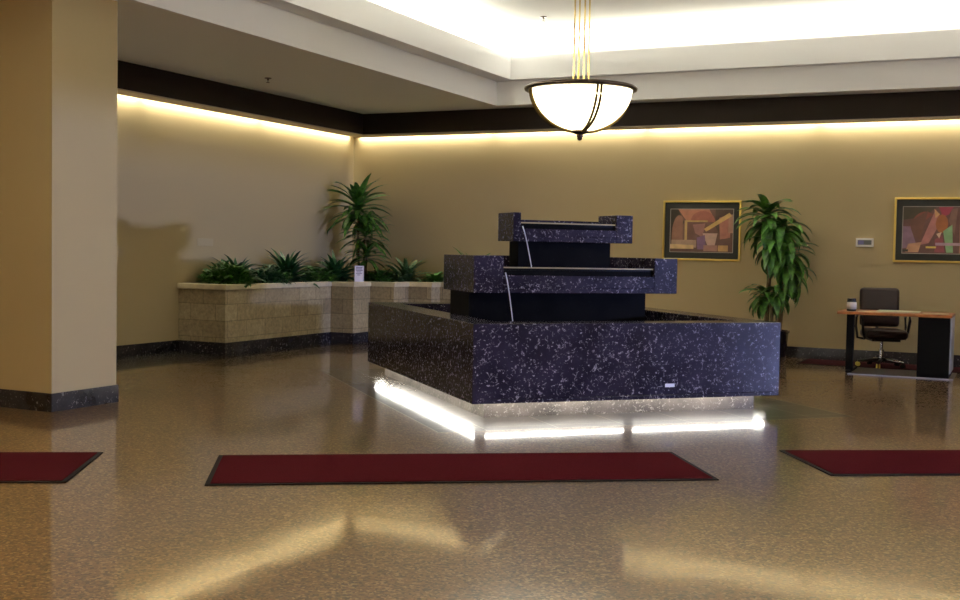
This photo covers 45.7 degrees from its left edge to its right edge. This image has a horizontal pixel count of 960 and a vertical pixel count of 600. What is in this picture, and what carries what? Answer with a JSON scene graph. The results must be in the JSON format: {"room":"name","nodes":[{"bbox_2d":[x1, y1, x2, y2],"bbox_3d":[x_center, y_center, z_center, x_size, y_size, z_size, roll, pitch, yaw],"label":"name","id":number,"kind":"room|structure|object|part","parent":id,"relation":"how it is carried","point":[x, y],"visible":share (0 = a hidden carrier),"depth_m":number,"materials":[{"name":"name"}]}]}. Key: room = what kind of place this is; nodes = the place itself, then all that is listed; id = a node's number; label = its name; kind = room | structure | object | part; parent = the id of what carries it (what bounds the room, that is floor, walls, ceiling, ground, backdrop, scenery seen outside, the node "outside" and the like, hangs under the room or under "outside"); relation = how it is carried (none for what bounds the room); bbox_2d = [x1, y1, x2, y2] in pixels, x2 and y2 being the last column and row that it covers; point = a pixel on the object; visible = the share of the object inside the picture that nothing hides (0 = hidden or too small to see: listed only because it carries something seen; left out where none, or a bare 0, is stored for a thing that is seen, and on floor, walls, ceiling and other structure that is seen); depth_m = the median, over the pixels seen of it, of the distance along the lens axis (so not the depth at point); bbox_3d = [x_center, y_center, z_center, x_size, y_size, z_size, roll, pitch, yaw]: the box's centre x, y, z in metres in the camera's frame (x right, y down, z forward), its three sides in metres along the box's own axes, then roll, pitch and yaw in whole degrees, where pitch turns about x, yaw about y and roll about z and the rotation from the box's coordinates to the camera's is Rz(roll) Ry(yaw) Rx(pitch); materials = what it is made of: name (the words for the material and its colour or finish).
{"room":"lobby","nodes":[
{"label":"lobby","id":0,"kind":"room"},
{"bbox_2d":[0,0,117,393],"bbox_3d":[-3.974,-0.859,9.930,1.420,3.492,0.738,2,3,26],"label":"column","id":1,"kind":"structure","parent":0,"point":[59,58],"depth_m":9.48,"materials":[{"name":"beige paint"}]},
{"bbox_2d":[0,384,118,411],"bbox_3d":[-4.002,0.808,10.003,1.445,0.153,0.768,2,3,26],"label":"baseboard","id":2,"kind":"structure","parent":1,"relation":"attached to","point":[17,399],"depth_m":9.54,"materials":[{"name":"stone"}]},
{"bbox_2d":[116,94,353,345],"bbox_3d":[-6.185,-1.515,10.157,0.200,4.700,19.070,2,3,26],"label":"wall","id":3,"kind":"structure","parent":0,"point":[248,186],"depth_m":15.22,"materials":[{"name":"beige paint"}]},
{"bbox_2d":[116,340,178,358],"bbox_3d":[-7.082,0.831,8.216,0.020,0.153,14.645,2,3,26],"label":"baseboard","id":4,"kind":"structure","parent":3,"relation":"attached to","point":[142,349],"depth_m":14.26,"materials":[{"name":"stone"}]},
{"bbox_2d":[197,238,212,245],"bbox_3d":[-3.675,-0.773,15.232,0.008,0.100,0.330,2,3,26],"label":"wall plate","id":5,"kind":"object","parent":3,"relation":"attached to","point":[200,241],"visible":1,"depth_m":15.22,"materials":[{"name":"beige plastic"}]},
{"bbox_2d":[0,342,959,599],"bbox_3d":[0.989,1.222,6.708,16.305,0.200,19.270,2,3,26],"label":"floor","id":6,"kind":"structure","parent":0,"point":[140,521],"depth_m":6.29,"materials":[{"name":"stone"}]},
{"bbox_2d":[0,452,102,482],"bbox_3d":[-4.004,1.015,6.937,3.108,0.010,0.972,1,3,-6],"label":"floor mat","id":7,"kind":"object","parent":6,"relation":"on","point":[15,467],"visible":1,"depth_m":7.06,"materials":[{"name":"red carpet"}]},
{"bbox_2d":[177,281,449,354],"bbox_3d":[-1.468,0.219,15.957,3.434,0.895,4.249,2,3,26],"label":"planter","id":8,"kind":"object","parent":6,"relation":"on","point":[220,319],"visible":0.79,"depth_m":15.56,"materials":[{"name":"beige stone"}]},
{"bbox_2d":[196,254,267,287],"bbox_3d":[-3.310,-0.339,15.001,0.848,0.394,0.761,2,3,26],"label":"bushy plant","id":9,"kind":"object","parent":8,"relation":"on","point":[237,274],"visible":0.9,"depth_m":14.86,"materials":[{"name":"green plant"}]},
{"bbox_3d":[-3.356,-0.315,15.028,0.702,0.342,0.503,2,3,26],"label":"stem","id":10,"kind":"part","parent":9,"relation":"part of","materials":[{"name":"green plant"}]},
{"bbox_2d":[247,264,295,284],"bbox_3d":[-2.969,-0.332,15.697,0.855,0.329,0.706,2,3,26],"label":"bushy plant","id":11,"kind":"object","parent":8,"relation":"on","point":[269,276],"visible":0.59,"depth_m":15.55,"materials":[{"name":"green plant"}]},
{"bbox_2d":[255,248,320,288],"bbox_3d":[-2.673,-0.418,16.299,0.890,0.656,1.055,2,3,26],"label":"leafy plant","id":12,"kind":"object","parent":8,"relation":"in","point":[288,265],"visible":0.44,"depth_m":16.21,"materials":[{"name":"green plant"}]},
{"bbox_2d":[297,266,338,281],"bbox_3d":[-2.450,-0.356,16.806,0.808,0.298,0.726,2,3,26],"label":"bushy plant","id":13,"kind":"object","parent":8,"relation":"on","point":[324,276],"visible":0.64,"depth_m":16.70,"materials":[{"name":"green plant"}]},
{"bbox_2d":[312,250,367,281],"bbox_3d":[-2.183,-0.447,17.261,0.928,0.648,0.858,2,3,26],"label":"spiky plant","id":14,"kind":"object","parent":8,"relation":"in","point":[335,267],"visible":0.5,"depth_m":17.20,"materials":[{"name":"green plant"}]},
{"bbox_2d":[323,173,393,276],"bbox_3d":[-1.842,-1.079,17.651,1.169,1.746,1.206,2,3,26],"label":"plant","id":15,"kind":"object","parent":8,"relation":"in","point":[365,224],"visible":0.96,"depth_m":17.56,"materials":[{"name":"green plant"}]},
{"bbox_3d":[-1.871,-1.447,17.651,1.091,1.012,1.206,2,3,26],"label":"crown","id":16,"kind":"part","parent":15,"relation":"part of","materials":[{"name":"green plant"}]},
{"bbox_3d":[-1.830,-1.189,17.690,0.834,0.543,0.947,2,3,26],"label":"crown","id":17,"kind":"part","parent":15,"relation":"part of","materials":[{"name":"green plant"}]},
{"bbox_3d":[-1.770,-0.997,17.660,0.894,0.771,0.959,1,3,3],"label":"crown","id":18,"kind":"part","parent":15,"relation":"part of","materials":[{"name":"green plant"}]},
{"bbox_3d":[-1.779,-0.638,17.632,0.852,0.635,0.836,2,3,26],"label":"crown","id":19,"kind":"part","parent":15,"relation":"part of","materials":[{"name":"green plant"}]},
{"bbox_2d":[354,266,363,281],"bbox_3d":[-1.771,-0.385,16.697,0.136,0.235,0.008,1,3,-3],"label":"card holder","id":20,"kind":"object","parent":8,"relation":"on","point":[359,270],"visible":1,"depth_m":16.70,"materials":[{"name":"white paper"}]},
{"bbox_2d":[364,267,397,281],"bbox_3d":[-1.543,-0.369,17.580,0.692,0.289,0.694,2,3,26],"label":"bushy plant","id":21,"kind":"object","parent":8,"relation":"on","point":[371,275],"visible":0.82,"depth_m":17.44,"materials":[{"name":"green plant"}]},
{"bbox_2d":[381,257,431,281],"bbox_3d":[-1.132,-0.406,17.581,0.837,0.577,0.893,2,3,26],"label":"spiky plant","id":22,"kind":"object","parent":8,"relation":"in","point":[407,273],"visible":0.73,"depth_m":17.50,"materials":[{"name":"green plant"}]},
{"bbox_2d":[421,271,443,281],"bbox_3d":[-0.679,-0.321,17.433,0.479,0.238,0.412,2,3,26],"label":"leafy plant","id":23,"kind":"object","parent":8,"relation":"on","point":[436,277],"visible":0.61,"depth_m":17.36,"materials":[{"name":"green plant"}]},
{"bbox_2d":[204,452,718,485],"bbox_3d":[-0.127,1.070,7.298,3.108,0.010,0.956,1,3,-8],"label":"floor mat","id":24,"kind":"object","parent":6,"relation":"on","point":[291,469],"visible":1,"depth_m":7.21,"materials":[{"name":"red carpet"}]},
{"bbox_2d":[368,212,780,417],"bbox_3d":[0.736,0.030,11.412,2.922,1.757,3.564,0,3,-19],"label":"fountain","id":25,"kind":"object","parent":6,"relation":"on","point":[557,324],"visible":1,"depth_m":10.17,"materials":[{"name":"stone"}]},
{"bbox_2d":[444,254,676,293],"bbox_3d":[0.788,-0.258,11.269,2.114,0.345,0.920,0,3,-19],"label":"basin","id":26,"kind":"object","parent":25,"relation":"in","point":[511,273],"depth_m":10.95,"materials":[{"name":"black stone"}]},
{"bbox_2d":[498,212,632,243],"bbox_3d":[0.836,-0.700,11.136,1.250,0.272,0.420,0,3,-19],"label":"basin","id":27,"kind":"object","parent":25,"relation":"in","point":[615,229],"depth_m":10.98,"materials":[{"name":"black stone"}]},
{"bbox_2d":[368,302,780,403],"bbox_3d":[0.728,0.442,11.432,2.922,0.658,3.560,0,3,-19],"label":"basin","id":28,"kind":"object","parent":25,"relation":"in","point":[473,356],"depth_m":9.87,"materials":[{"name":"black stone"}]},
{"bbox_2d":[734,194,816,360],"bbox_3d":[3.902,-0.296,15.149,1.067,2.192,0.861,3,3,40],"label":"plant","id":29,"kind":"object","parent":6,"relation":"on","point":[780,259],"visible":0.91,"depth_m":14.99,"materials":[{"name":"green plant"}]},
{"bbox_3d":[3.789,0.044,15.200,0.646,0.525,0.583,2,3,26],"label":"crown","id":30,"kind":"part","parent":29,"relation":"part of","materials":[{"name":"green plant"}]},
{"bbox_3d":[3.861,-0.545,15.095,0.613,0.613,0.559,-1,3,-33],"label":"crown","id":31,"kind":"part","parent":29,"relation":"part of","materials":[{"name":"green plant"}]},
{"bbox_3d":[3.817,-0.987,15.141,0.816,0.814,0.874,-1,4,-44],"label":"crown","id":32,"kind":"part","parent":29,"relation":"part of","materials":[{"name":"green plant"}]},
{"bbox_3d":[3.936,0.019,15.056,0.493,0.429,0.394,0,3,-22],"label":"crown","id":33,"kind":"part","parent":29,"relation":"part of","materials":[{"name":"green plant"}]},
{"bbox_3d":[4.002,-0.760,15.091,0.764,0.731,0.763,2,3,26],"label":"crown","id":34,"kind":"part","parent":29,"relation":"part of","materials":[{"name":"green plant"}]},
{"bbox_3d":[3.898,0.600,15.182,0.440,0.400,0.440,2,3,26],"label":"pot","id":35,"kind":"part","parent":29,"relation":"part of","materials":[{"name":"black"}]},
{"bbox_3d":[4.034,-0.413,15.033,0.694,0.712,0.750,3,3,40],"label":"crown","id":36,"kind":"part","parent":29,"relation":"part of","materials":[{"name":"green plant"}]},
{"bbox_3d":[4.051,-0.184,15.069,0.625,0.596,0.608,0,3,-28],"label":"crown","id":37,"kind":"part","parent":29,"relation":"part of","materials":[{"name":"green plant"}]},
{"bbox_2d":[779,450,959,475],"bbox_3d":[3.732,1.115,7.865,3.108,0.010,0.897,1,3,-6],"label":"floor mat","id":38,"kind":"object","parent":6,"relation":"on","point":[830,462],"visible":1,"depth_m":7.74,"materials":[{"name":"red carpet"}]},
{"bbox_2d":[796,359,959,372],"bbox_3d":[5.775,0.867,14.304,3.400,0.010,0.760,2,3,26],"label":"floor mat","id":39,"kind":"object","parent":6,"relation":"on","point":[806,361],"visible":0.59,"depth_m":14.62,"materials":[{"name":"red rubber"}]},
{"bbox_2d":[855,287,910,368],"bbox_3d":[5.084,0.347,14.390,0.642,0.992,0.670,1,3,7],"label":"office chair","id":40,"kind":"object","parent":39,"relation":"on","point":[871,298],"visible":0.98,"depth_m":14.51,"materials":[{"name":"black leather"}]},
{"bbox_3d":[4.821,0.336,14.372,0.124,0.352,0.341,1,3,7],"label":"armrest","id":41,"kind":"part","parent":40,"relation":"part of","materials":[{"name":"black metal"}]},
{"bbox_3d":[4.918,0.757,14.434,0.263,0.058,0.044,1,3,7],"label":"leg","id":42,"kind":"part","parent":40,"relation":"part of","materials":[{"name":"black metal"}]},
{"bbox_3d":[5.114,0.091,14.582,0.490,0.497,0.157,1,3,7],"label":"backrest","id":43,"kind":"part","parent":40,"relation":"part of","materials":[{"name":"black leather"}]},
{"bbox_3d":[5.072,0.423,14.309,0.500,0.120,0.500,1,3,7],"label":"seat","id":44,"kind":"part","parent":40,"relation":"part of","materials":[{"name":"black leather"}]},
{"bbox_3d":[5.190,0.768,14.305,0.230,0.058,0.185,1,3,7],"label":"leg","id":45,"kind":"part","parent":40,"relation":"part of","materials":[{"name":"silver metal"}]},
{"bbox_3d":[5.335,0.348,14.307,0.124,0.352,0.341,1,3,7],"label":"armrest","id":46,"kind":"part","parent":40,"relation":"part of","materials":[{"name":"black metal"}]},
{"bbox_2d":[847,367,956,379],"bbox_3d":[5.087,0.881,13.700,1.160,0.012,0.905,2,3,26],"label":"chair mat","id":47,"kind":"object","parent":6,"relation":"on","point":[860,370],"visible":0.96,"depth_m":13.68,"materials":[{"name":"grey"}]},
{"bbox_2d":[837,309,955,378],"bbox_3d":[5.000,0.512,13.703,1.275,0.734,0.730,2,3,26],"label":"desk","id":48,"kind":"object","parent":47,"relation":"on","point":[935,344],"visible":1,"depth_m":13.24,"materials":[{"name":"brown wood"}]},
{"bbox_3d":[4.473,0.504,13.761,0.083,0.678,0.100,2,3,26],"label":"leg","id":49,"kind":"part","parent":48,"relation":"part of","materials":[{"name":"black metal"}]},
{"bbox_2d":[847,298,856,310],"bbox_3d":[4.497,0.056,13.778,0.114,0.152,0.114,2,3,26],"label":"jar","id":50,"kind":"object","parent":48,"relation":"on","point":[851,302],"visible":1,"depth_m":13.73,"materials":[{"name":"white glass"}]},
{"bbox_2d":[877,310,920,312],"bbox_3d":[5.072,0.137,13.794,0.480,0.009,0.340,2,3,26],"label":"desk pad","id":51,"kind":"object","parent":48,"relation":"on","point":[903,311],"visible":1,"depth_m":13.70,"materials":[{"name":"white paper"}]},
{"bbox_3d":[5.570,0.525,13.437,0.012,0.645,0.680,2,3,26],"label":"panel","id":52,"kind":"part","parent":48,"relation":"part of","materials":[{"name":"grey metal"}]},
{"bbox_2d":[114,0,959,113],"bbox_3d":[1.055,-2.380,6.548,15.905,0.030,18.870,2,3,26],"label":"ceiling","id":53,"kind":"structure","parent":0,"point":[147,36],"depth_m":13.51,"materials":[{"name":"white paint"}]},
{"bbox_2d":[117,60,959,133],"bbox_3d":[1.153,-2.192,6.275,15.480,0.319,18.449,2,3,26],"label":"trim","id":54,"kind":"structure","parent":53,"relation":"attached to","point":[131,76],"depth_m":15.34,"materials":[{"name":"black paint"}]},
{"bbox_2d":[128,0,959,105],"bbox_3d":[2.335,-2.604,8.324,11.001,0.367,13.158,2,3,26],"label":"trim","id":55,"kind":"structure","parent":53,"relation":"attached to","point":[275,21],"depth_m":14.24,"materials":[{"name":"white paint"}]},
{"bbox_2d":[352,120,959,354],"bbox_3d":[5.240,-1.527,15.152,16.105,4.700,0.200,2,3,26],"label":"wall","id":56,"kind":"structure","parent":0,"point":[844,180],"depth_m":16.01,"materials":[{"name":"beige paint"}]},
{"bbox_2d":[662,200,741,260],"bbox_3d":[3.121,-0.978,16.053,1.115,0.845,0.039,2,3,26],"label":"framed picture","id":57,"kind":"object","parent":56,"relation":"attached to","point":[692,230],"visible":0.94,"depth_m":16.04,"materials":[{"name":"multicoloured paper"}]},
{"bbox_2d":[670,209,732,252],"bbox_3d":[3.119,-0.977,16.050,0.891,0.601,0.002,2,3,26],"label":"art print","id":58,"kind":"object","parent":57,"relation":"attached to","point":[691,230],"depth_m":16.05},
{"bbox_2d":[856,238,873,246],"bbox_3d":[5.105,-0.762,15.112,0.224,0.116,0.035,2,3,26],"label":"thermostat","id":59,"kind":"object","parent":56,"relation":"attached to","point":[860,242],"visible":1,"depth_m":15.10,"materials":[{"name":"white plastic"}]},
{"bbox_2d":[786,346,959,366],"bbox_3d":[6.641,0.806,14.442,12.400,0.153,0.020,2,3,26],"label":"baseboard","id":60,"kind":"structure","parent":56,"relation":"attached to","point":[792,352],"depth_m":15.28,"materials":[{"name":"stone"}]},
{"bbox_2d":[893,197,959,262],"bbox_3d":[5.935,-0.901,14.708,1.115,0.845,0.039,2,3,26],"label":"framed picture","id":61,"kind":"object","parent":56,"relation":"attached to","point":[926,229],"visible":1,"depth_m":14.77,"materials":[{"name":"multicoloured paper"}]},
{"bbox_2d":[902,207,959,253],"bbox_3d":[5.934,-0.901,14.707,0.891,0.601,0.006,2,3,26],"label":"art print","id":62,"kind":"object","parent":61,"relation":"attached to","point":[925,230],"depth_m":14.75},
{"bbox_2d":[392,0,959,42],"bbox_3d":[1.074,-3.382,6.504,15.905,0.100,18.870,2,3,26],"label":"ceiling","id":63,"kind":"structure","parent":0,"point":[497,21],"depth_m":14.55,"materials":[{"name":"white paint"}]},
{"bbox_2d":[524,0,637,140],"bbox_3d":[0.986,-2.539,11.030,1.100,1.986,1.100,2,3,26],"label":"pendant lamp","id":64,"kind":"object","parent":63,"relation":"hanging from","point":[579,107],"visible":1,"depth_m":10.75,"materials":[{"name":"white glass"}]},
{"bbox_3d":[0.918,-2.784,10.999,0.016,1.440,0.016,-1,3,-42],"label":"rod","id":65,"kind":"part","parent":64,"relation":"part of","materials":[{"name":"gold metal"}]},
{"bbox_3d":[0.971,-2.787,11.091,0.016,1.440,0.016,-1,3,-42],"label":"rod","id":66,"kind":"part","parent":64,"relation":"part of","materials":[{"name":"gold metal"}]},
{"bbox_3d":[0.974,-1.848,11.060,1.000,0.417,1.000,2,3,26],"label":"lamp shade","id":67,"kind":"part","parent":64,"relation":"part of","materials":[{"name":"white glass"}]},
{"bbox_3d":[1.010,-2.780,10.947,0.016,1.440,0.016,1,3,3],"label":"rod","id":68,"kind":"part","parent":64,"relation":"part of","materials":[{"name":"gold metal"}]},
{"bbox_3d":[1.063,-2.783,11.038,0.016,1.440,0.016,1,3,3],"label":"rod","id":69,"kind":"part","parent":64,"relation":"part of","materials":[{"name":"gold metal"}]},
{"bbox_2d":[278,0,959,79],"bbox_3d":[2.344,-3.077,8.303,11.281,0.623,13.730,2,3,26],"label":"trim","id":70,"kind":"structure","parent":63,"relation":"attached to","point":[933,35],"depth_m":14.84,"materials":[{"name":"white paint"}]},
{"bbox_3d":[-3.082,-0.919,-1.996,15.905,4.700,0.200,2,3,26],"label":"wall","id":71,"kind":"structure","parent":0,"visible":0},
{"bbox_2d":[117,88,959,137],"bbox_3d":[1.079,-2.036,6.485,15.784,0.012,18.753,2,3,26],"label":"trim","id":72,"kind":"structure","parent":71,"relation":"attached to","point":[124,92],"depth_m":15.52,"materials":[{"name":"beige paint"}]}
]}

